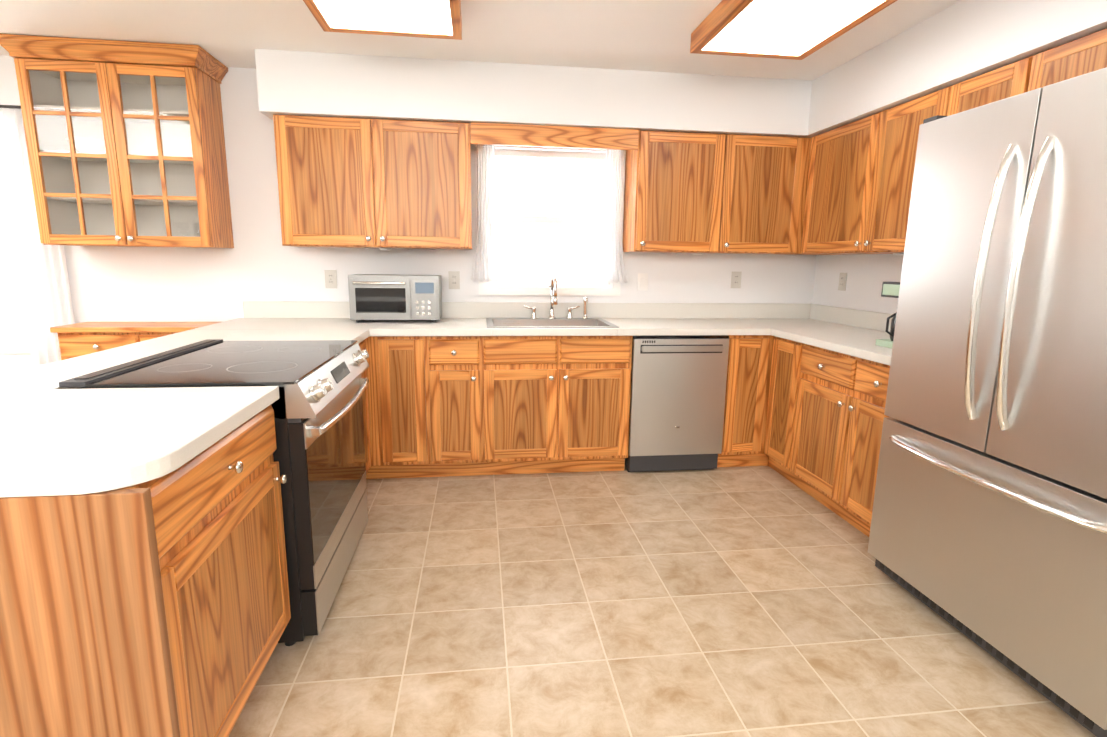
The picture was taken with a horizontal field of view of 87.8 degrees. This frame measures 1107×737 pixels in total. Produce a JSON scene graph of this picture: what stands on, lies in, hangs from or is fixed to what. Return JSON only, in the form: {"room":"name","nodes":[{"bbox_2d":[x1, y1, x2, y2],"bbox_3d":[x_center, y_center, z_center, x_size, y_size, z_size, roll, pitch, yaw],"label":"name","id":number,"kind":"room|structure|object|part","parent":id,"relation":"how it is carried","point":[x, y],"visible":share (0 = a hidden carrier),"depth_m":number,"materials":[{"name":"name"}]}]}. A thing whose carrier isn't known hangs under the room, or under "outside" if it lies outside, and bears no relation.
{"room":"kitchen","nodes":[
{"label":"kitchen","id":0,"kind":"room"},
{"bbox_2d":[0,55,816,374],"bbox_3d":[-1.614,-0.618,3.726,7.240,2.400,0.120,-1,11,-7],"label":"wall","id":1,"kind":"structure","parent":0,"point":[258,261],"depth_m":3.62,"materials":[{"name":"white paint"}]},
{"bbox_2d":[0,105,20,108],"bbox_3d":[-3.648,-1.479,3.204,1.570,0.030,0.066,-1,11,-7],"label":"curtain rod","id":2,"kind":"object","parent":1,"relation":"attached to","point":[10,106],"depth_m":3.25,"materials":[{"name":"grey metal"}]},
{"bbox_2d":[2,109,74,364],"bbox_3d":[-3.033,-0.743,3.396,0.265,1.470,0.042,-1,11,-7],"label":"curtain","id":3,"kind":"object","parent":2,"relation":"hanging from","point":[48,300],"visible":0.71,"depth_m":3.42,"materials":[{"name":"white fabric"}]},
{"bbox_2d":[0,111,31,352],"bbox_3d":[-3.619,-0.791,3.422,1.150,1.400,0.133,-1,11,-7],"label":"dining room window","id":4,"kind":"structure","parent":1,"relation":"in","point":[15,338],"depth_m":3.52,"materials":[{"name":"white"}]},
{"bbox_2d":[0,34,233,247],"bbox_3d":[-2.397,-1.225,3.256,0.986,1.046,0.369,-1,11,-7],"label":"upper cabinet","id":5,"kind":"object","parent":1,"relation":"attached to","point":[125,142],"visible":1,"depth_m":3.20,"materials":[{"name":"brown wood"}]},
{"bbox_3d":[-2.599,-1.153,3.103,0.436,0.943,0.051,-1,11,-7],"label":"glass door","id":6,"kind":"part","parent":5,"relation":"part of","materials":[{"name":"brown wood"}]},
{"bbox_3d":[-2.162,-1.158,3.159,0.436,0.943,0.051,-1,11,-7],"label":"glass door","id":7,"kind":"part","parent":5,"relation":"part of","materials":[{"name":"brown wood"}]},
{"bbox_2d":[324,270,336,287],"bbox_3d":[-1.428,-0.573,3.691,0.072,0.116,0.008,-1,11,-7],"label":"electrical outlet","id":8,"kind":"object","parent":1,"relation":"attached to","point":[330,278],"visible":1,"depth_m":3.69,"materials":[{"name":"grey plastic"}]},
{"bbox_2d":[273,115,472,249],"bbox_3d":[-1.049,-1.098,3.482,1.090,0.717,0.316,-1,11,-7],"label":"upper cabinet","id":9,"kind":"object","parent":1,"relation":"attached to","point":[383,184],"depth_m":3.33,"materials":[{"name":"brown wood"}]},
{"bbox_3d":[-1.301,-1.065,3.288,0.520,0.701,0.051,-1,11,-7],"label":"door","id":10,"kind":"part","parent":9,"relation":"part of","materials":[{"name":"brown wood"}]},
{"bbox_3d":[-0.765,-1.070,3.356,0.540,0.701,0.051,-1,11,-7],"label":"door","id":11,"kind":"part","parent":9,"relation":"part of","materials":[{"name":"brown wood"}]},
{"bbox_2d":[448,271,459,288],"bbox_3d":[-0.654,-0.581,3.789,0.072,0.116,0.008,-1,11,-7],"label":"electrical outlet","id":12,"kind":"object","parent":1,"relation":"attached to","point":[454,279],"visible":1,"depth_m":3.79,"materials":[{"name":"grey plastic"}]},
{"bbox_2d":[244,302,811,317],"bbox_3d":[-0.062,-0.393,3.895,3.838,0.107,0.018,-1,11,-7],"label":"backsplash","id":13,"kind":"structure","parent":1,"relation":"attached to","point":[251,309],"depth_m":3.91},
{"bbox_2d":[479,145,624,295],"bbox_3d":[-0.021,-1.001,3.849,0.960,1.010,0.133,-1,11,-7],"label":"kitchen window","id":14,"kind":"structure","parent":1,"relation":"in","point":[572,287],"depth_m":3.85,"materials":[{"name":"white"}]},
{"bbox_2d":[637,273,647,290],"bbox_3d":[0.614,-0.594,3.950,0.072,0.116,0.010,-1,11,-7],"label":"light switch","id":15,"kind":"object","parent":1,"relation":"attached to","point":[642,281],"visible":1,"depth_m":3.95,"materials":[{"name":"white plastic"}]},
{"bbox_2d":[623,129,740,254],"bbox_3d":[0.795,-1.117,3.717,0.613,0.717,0.316,-1,11,-7],"label":"upper cabinet","id":16,"kind":"object","parent":1,"relation":"attached to","point":[680,191],"depth_m":3.57,"materials":[{"name":"brown wood"}]},
{"bbox_2d":[731,271,741,287],"bbox_3d":[1.280,-0.621,4.033,0.072,0.116,0.008,-1,11,-7],"label":"electrical outlet","id":17,"kind":"object","parent":1,"relation":"attached to","point":[735,279],"visible":1,"depth_m":4.03,"materials":[{"name":"grey plastic"}]},
{"bbox_2d":[733,135,796,253],"bbox_3d":[1.265,-1.121,3.777,0.588,0.717,0.316,-1,11,-7],"label":"upper cabinet","id":18,"kind":"object","parent":1,"relation":"attached to","point":[764,163],"depth_m":3.63,"materials":[{"name":"brown wood"}]},
{"bbox_3d":[0.787,-1.086,3.554,0.535,0.701,0.051,-1,11,-7],"label":"door","id":19,"kind":"part","parent":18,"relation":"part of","materials":[{"name":"brown wood"}]},
{"bbox_2d":[0,0,960,80],"bbox_3d":[-1.237,-1.304,0.713,7.240,0.060,5.840,-1,11,-7],"label":"ceiling","id":20,"kind":"structure","parent":0,"point":[646,35],"depth_m":2.85,"materials":[{"name":"white paint"}]},
{"bbox_2d":[303,0,461,39],"bbox_3d":[-0.658,-1.466,2.050,0.620,0.089,1.220,-1,11,-7],"label":"ceiling light","id":21,"kind":"object","parent":20,"relation":"attached to","point":[440,19],"visible":1,"depth_m":2.46,"materials":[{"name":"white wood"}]},
{"bbox_2d":[690,0,896,59],"bbox_3d":[1.037,-1.482,2.257,0.585,0.089,1.220,-1,11,-7],"label":"ceiling light","id":22,"kind":"object","parent":20,"relation":"attached to","point":[792,29],"visible":1,"depth_m":2.50,"materials":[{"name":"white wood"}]},
{"bbox_2d":[254,49,813,137],"bbox_3d":[0.133,-1.617,3.524,3.565,0.315,0.350,-1,11,-7],"label":"soffit","id":23,"kind":"structure","parent":0,"point":[298,83],"depth_m":3.31,"materials":[{"name":"white paint"}]},
{"bbox_2d":[228,466,1095,736],"bbox_3d":[-1.269,1.115,1.163,7.240,0.060,5.840,-1,11,-7],"label":"floor","id":24,"kind":"structure","parent":0,"point":[756,601],"depth_m":2.06,"materials":[{"name":"tile"}]},
{"bbox_2d":[50,322,219,359],"bbox_3d":[-2.434,0.174,3.533,0.875,0.892,0.332,-1,11,-7],"label":"base cabinet","id":25,"kind":"object","parent":24,"relation":"on","point":[79,339],"visible":0.19,"depth_m":3.31,"materials":[{"name":"brown wood"}]},
{"bbox_3d":[-2.621,-0.126,3.308,0.422,0.130,0.051,-1,11,-7],"label":"drawer","id":26,"kind":"part","parent":25,"relation":"part of","materials":[{"name":"brown wood"}]},
{"bbox_3d":[-2.195,-0.131,3.363,0.422,0.130,0.051,-1,11,-7],"label":"drawer","id":27,"kind":"part","parent":25,"relation":"part of","materials":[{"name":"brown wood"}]},
{"bbox_2d":[0,406,290,736],"bbox_3d":[-1.120,0.588,1.456,0.620,0.873,0.718,-1,11,-7],"label":"base cabinet","id":28,"kind":"object","parent":24,"relation":"on","point":[144,588],"depth_m":1.11,"materials":[{"name":"brown wood"}]},
{"bbox_2d":[0,330,367,501],"bbox_3d":[-1.332,0.009,2.042,0.920,0.040,2.195,-1,11,-7],"label":"countertop","id":29,"kind":"structure","parent":28,"relation":"on","point":[56,441],"depth_m":1.34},
{"bbox_2d":[59,339,368,645],"bbox_3d":[-1.144,0.407,2.257,0.724,0.934,0.940,-1,11,-7],"label":"range","id":30,"kind":"object","parent":24,"relation":"on","point":[319,452],"visible":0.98,"depth_m":1.97,"materials":[{"name":"black metal"}]},
{"bbox_2d":[359,338,375,478],"bbox_3d":[-1.316,0.304,2.966,0.620,0.873,0.551,-1,11,-7],"label":"base cabinet","id":31,"kind":"object","parent":24,"relation":"on","point":[370,451],"depth_m":3.24,"materials":[{"name":"brown wood"}]},
{"bbox_2d":[392,338,443,477],"bbox_3d":[-0.858,0.193,3.600,0.335,0.873,0.606,-1,11,-7],"label":"base cabinet","id":32,"kind":"object","parent":24,"relation":"on","point":[417,380],"depth_m":3.31,"materials":[{"name":"brown wood"}]},
{"bbox_2d":[440,338,495,476],"bbox_3d":[-0.608,0.190,3.632,0.451,0.873,0.606,-1,11,-7],"label":"base cabinet","id":33,"kind":"object","parent":24,"relation":"on","point":[468,365],"depth_m":3.34,"materials":[{"name":"brown wood"}]},
{"bbox_3d":[-0.862,0.191,3.299,0.252,0.719,0.020,-1,11,-7],"label":"door","id":34,"kind":"part","parent":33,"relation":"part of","materials":[{"name":"brown wood"}]},
{"bbox_2d":[496,338,632,474],"bbox_3d":[-0.048,0.184,3.703,0.961,0.873,0.606,-1,11,-7],"label":"base cabinet","id":35,"kind":"object","parent":24,"relation":"on","point":[563,404],"depth_m":3.42,"materials":[{"name":"brown wood"}]},
{"bbox_3d":[-0.565,-0.091,3.268,0.285,0.147,0.051,-1,11,-7],"label":"drawer","id":36,"kind":"part","parent":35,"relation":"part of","materials":[{"name":"brown wood"}]},
{"bbox_3d":[-0.570,0.279,3.337,0.285,0.539,0.051,-1,11,-7],"label":"door","id":37,"kind":"part","parent":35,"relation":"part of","materials":[{"name":"brown wood"}]},
{"bbox_3d":[-0.190,-0.098,3.332,0.425,0.147,0.020,-1,11,-7],"label":"drawer","id":38,"kind":"part","parent":35,"relation":"part of","materials":[{"name":"brown wood"}]},
{"bbox_3d":[-0.193,0.275,3.385,0.425,0.539,0.051,-1,11,-7],"label":"door","id":39,"kind":"part","parent":35,"relation":"part of","materials":[{"name":"brown wood"}]},
{"bbox_2d":[192,318,863,337],"bbox_3d":[-0.035,-0.264,3.608,3.896,0.040,0.631,-1,11,-7],"label":"countertop","id":40,"kind":"structure","parent":35,"relation":"on","point":[444,327],"depth_m":3.39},
{"bbox_2d":[348,274,441,321],"bbox_3d":[-0.974,-0.437,3.579,0.530,0.284,0.306,-1,11,-7],"label":"microwave","id":41,"kind":"object","parent":40,"relation":"on","point":[391,297],"visible":1,"depth_m":3.47,"materials":[{"name":"silver metal"}]},
{"bbox_2d":[484,318,615,325],"bbox_3d":[-0.033,-0.191,3.631,0.773,0.206,0.557,-1,11,-7],"label":"sink","id":42,"kind":"object","parent":40,"relation":"in","point":[487,321],"depth_m":3.77,"materials":[{"name":"silver metal"}]},
{"bbox_2d":[524,274,587,317],"bbox_3d":[0.029,-0.464,3.729,0.432,0.296,0.212,-1,11,-7],"label":"faucet","id":43,"kind":"object","parent":40,"relation":"on","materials":[{"name":"silver metal"}]},
{"bbox_3d":[0.243,0.270,3.441,0.425,0.539,0.051,-1,11,-7],"label":"door","id":44,"kind":"part","parent":35,"relation":"part of","materials":[{"name":"brown wood"}]},
{"bbox_3d":[0.246,-0.102,3.387,0.425,0.147,0.020,-1,11,-7],"label":"drawer","id":45,"kind":"part","parent":35,"relation":"part of","materials":[{"name":"brown wood"}]},
{"bbox_2d":[625,335,728,471],"bbox_3d":[0.728,0.183,3.775,0.588,0.869,0.610,-1,11,-7],"label":"dishwasher","id":46,"kind":"object","parent":24,"relation":"on","point":[677,398],"visible":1,"depth_m":3.50,"materials":[{"name":"grey metal"}]},
{"bbox_2d":[717,334,767,466],"bbox_3d":[1.169,0.178,3.824,0.291,0.873,0.677,-1,11,-7],"label":"base cabinet","id":47,"kind":"object","parent":24,"relation":"on","point":[745,367],"depth_m":3.55,"materials":[{"name":"brown wood"}]},
{"bbox_3d":[1.189,0.169,3.561,0.250,0.719,0.020,-1,11,-7],"label":"door","id":48,"kind":"part","parent":47,"relation":"part of","materials":[{"name":"brown wood"}]},
{"bbox_2d":[756,334,807,481],"bbox_3d":[1.615,0.256,3.436,0.677,0.873,0.403,-1,11,-7],"label":"base cabinet","id":49,"kind":"object","parent":24,"relation":"on","point":[783,357],"depth_m":3.42,"materials":[{"name":"brown wood"}]},
{"bbox_3d":[1.357,0.199,3.416,0.020,0.719,0.290,-1,11,-7],"label":"door","id":50,"kind":"part","parent":49,"relation":"part of","materials":[{"name":"brown wood"}]},
{"bbox_3d":[1.391,0.359,3.045,0.051,0.539,0.455,-1,11,-7],"label":"door","id":51,"kind":"part","parent":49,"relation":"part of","materials":[{"name":"brown wood"}]},
{"bbox_3d":[1.396,-0.010,2.977,0.051,0.147,0.455,-1,11,-7],"label":"drawer","id":52,"kind":"part","parent":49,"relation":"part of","materials":[{"name":"brown wood"}]},
{"bbox_2d":[792,346,839,504],"bbox_3d":[1.697,0.323,3.082,0.606,0.873,0.608,-1,11,-7],"label":"base cabinet","id":53,"kind":"object","parent":24,"relation":"on","point":[821,367],"depth_m":3.06,"materials":[{"name":"brown wood"}]},
{"bbox_2d":[824,354,889,536],"bbox_3d":[1.748,0.397,2.686,0.606,0.873,0.465,-1,11,-7],"label":"base cabinet","id":54,"kind":"object","parent":24,"relation":"on","point":[861,396],"depth_m":2.73,"materials":[{"name":"brown wood"}]},
{"bbox_2d":[772,330,891,365],"bbox_3d":[1.698,-0.117,2.942,0.631,0.040,1.160,-1,11,-7],"label":"countertop","id":55,"kind":"structure","parent":54,"relation":"on","point":[854,343],"depth_m":2.99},
{"bbox_2d":[875,282,899,348],"bbox_3d":[1.663,-0.246,2.682,0.230,0.305,0.200,-1,11,-7],"label":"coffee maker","id":56,"kind":"object","parent":55,"relation":"on","point":[890,289],"visible":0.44,"depth_m":2.69,"materials":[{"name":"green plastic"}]},
{"bbox_3d":[1.445,0.438,2.624,0.051,0.539,0.380,-1,11,-7],"label":"door","id":57,"kind":"part","parent":54,"relation":"part of","materials":[{"name":"brown wood"}]},
{"bbox_3d":[1.450,0.069,2.555,0.051,0.147,0.380,-1,11,-7],"label":"drawer","id":58,"kind":"part","parent":54,"relation":"part of","materials":[{"name":"brown wood"}]},
{"bbox_2d":[868,67,1106,736],"bbox_3d":[1.727,0.060,1.878,0.783,1.830,0.953,-1,11,-7],"label":"refrigerator","id":59,"kind":"object","parent":24,"relation":"on","point":[988,530],"visible":1,"depth_m":1.77,"materials":[{"name":"grey metal"}]},
{"bbox_2d":[812,254,903,313],"bbox_3d":[2.286,-0.120,1.330,0.120,2.400,5.720,-1,11,-7],"label":"wall","id":60,"kind":"structure","parent":0,"point":[868,275],"depth_m":3.64,"materials":[{"name":"white paint"}]},
{"bbox_2d":[785,109,888,254],"bbox_3d":[1.758,-1.034,3.340,0.392,0.717,0.733,-1,11,-7],"label":"upper cabinet","id":61,"kind":"object","parent":60,"relation":"attached to","point":[837,172],"depth_m":3.32,"materials":[{"name":"brown wood"}]},
{"bbox_3d":[1.320,-1.092,3.622,0.520,0.701,0.051,-1,11,-7],"label":"door","id":62,"kind":"part","parent":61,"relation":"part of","materials":[{"name":"brown wood"}]},
{"bbox_3d":[1.632,-1.034,3.336,0.051,0.701,0.620,-1,11,-7],"label":"door","id":63,"kind":"part","parent":61,"relation":"part of","materials":[{"name":"brown wood"}]},
{"bbox_3d":[1.700,-0.935,2.809,0.051,0.701,0.440,-1,11,-7],"label":"door","id":64,"kind":"part","parent":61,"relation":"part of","materials":[{"name":"brown wood"}]},
{"bbox_2d":[838,273,846,290],"bbox_3d":[1.901,-0.571,3.784,0.008,0.116,0.072,-1,11,-7],"label":"electrical outlet","id":65,"kind":"object","parent":60,"relation":"attached to","point":[842,281],"visible":1,"depth_m":3.78,"materials":[{"name":"grey plastic"}]},
{"bbox_2d":[808,304,892,331],"bbox_3d":[1.963,-0.250,3.275,0.018,0.107,1.791,-1,11,-7],"label":"backsplash","id":66,"kind":"structure","parent":60,"relation":"attached to","point":[871,320],"depth_m":3.67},
{"bbox_2d":[873,93,932,255],"bbox_3d":[1.862,-0.937,2.830,0.316,0.717,0.576,-1,11,-7],"label":"upper cabinet","id":67,"kind":"object","parent":60,"relation":"attached to","point":[903,121],"depth_m":2.85,"materials":[{"name":"brown wood"}]},
{"bbox_2d":[929,57,1028,117],"bbox_3d":[1.911,-0.867,2.456,0.316,0.717,0.443,-1,11,-7],"label":"upper cabinet","id":68,"kind":"object","parent":60,"relation":"attached to","point":[1007,81],"depth_m":2.36,"materials":[{"name":"brown wood"}]},
{"bbox_3d":[1.752,-0.860,2.405,0.051,0.701,0.370,-1,11,-7],"label":"door","id":69,"kind":"part","parent":68,"relation":"part of","materials":[{"name":"brown wood"}]},
{"bbox_2d":[1025,28,1106,91],"bbox_3d":[1.976,-1.011,1.935,0.316,0.242,0.533,-1,11,-7],"label":"upper cabinet","id":70,"kind":"object","parent":60,"relation":"attached to","point":[1086,54],"depth_m":2.02,"materials":[{"name":"brown wood"}]},
{"bbox_2d":[808,0,1106,135],"bbox_3d":[2.081,-1.122,0.998,0.350,0.315,5.250,-1,11,-7],"label":"soffit","id":71,"kind":"structure","parent":0,"point":[958,42],"depth_m":2.51,"materials":[{"name":"white paint"}]},
{"label":"outside","id":72,"kind":"structure","parent":0,"visible":0},
{"bbox_2d":[0,135,604,332],"bbox_3d":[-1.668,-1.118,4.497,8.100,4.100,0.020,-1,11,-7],"label":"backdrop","id":73,"kind":"structure","parent":72,"point":[16,285],"depth_m":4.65,"materials":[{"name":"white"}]},
{"bbox_3d":[-0.020,-1.447,3.680,0.992,0.016,0.031,-1,11,-7],"label":"curtain rod","id":74,"kind":"object","parent":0,"visible":0},
{"bbox_2d":[471,144,515,281],"bbox_3d":[-0.386,-1.002,3.706,0.300,0.875,0.032,-1,11,-7],"label":"curtain","id":75,"kind":"object","parent":74,"relation":"hanging from","point":[490,263],"visible":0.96,"depth_m":3.72,"materials":[{"name":"white fabric"}]},
{"bbox_2d":[600,149,627,282],"bbox_3d":[0.415,-1.010,3.808,0.195,0.875,0.032,-1,11,-7],"label":"curtain","id":76,"kind":"object","parent":74,"relation":"hanging from","point":[613,269],"visible":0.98,"depth_m":3.81,"materials":[{"name":"white fabric"}]}
]}

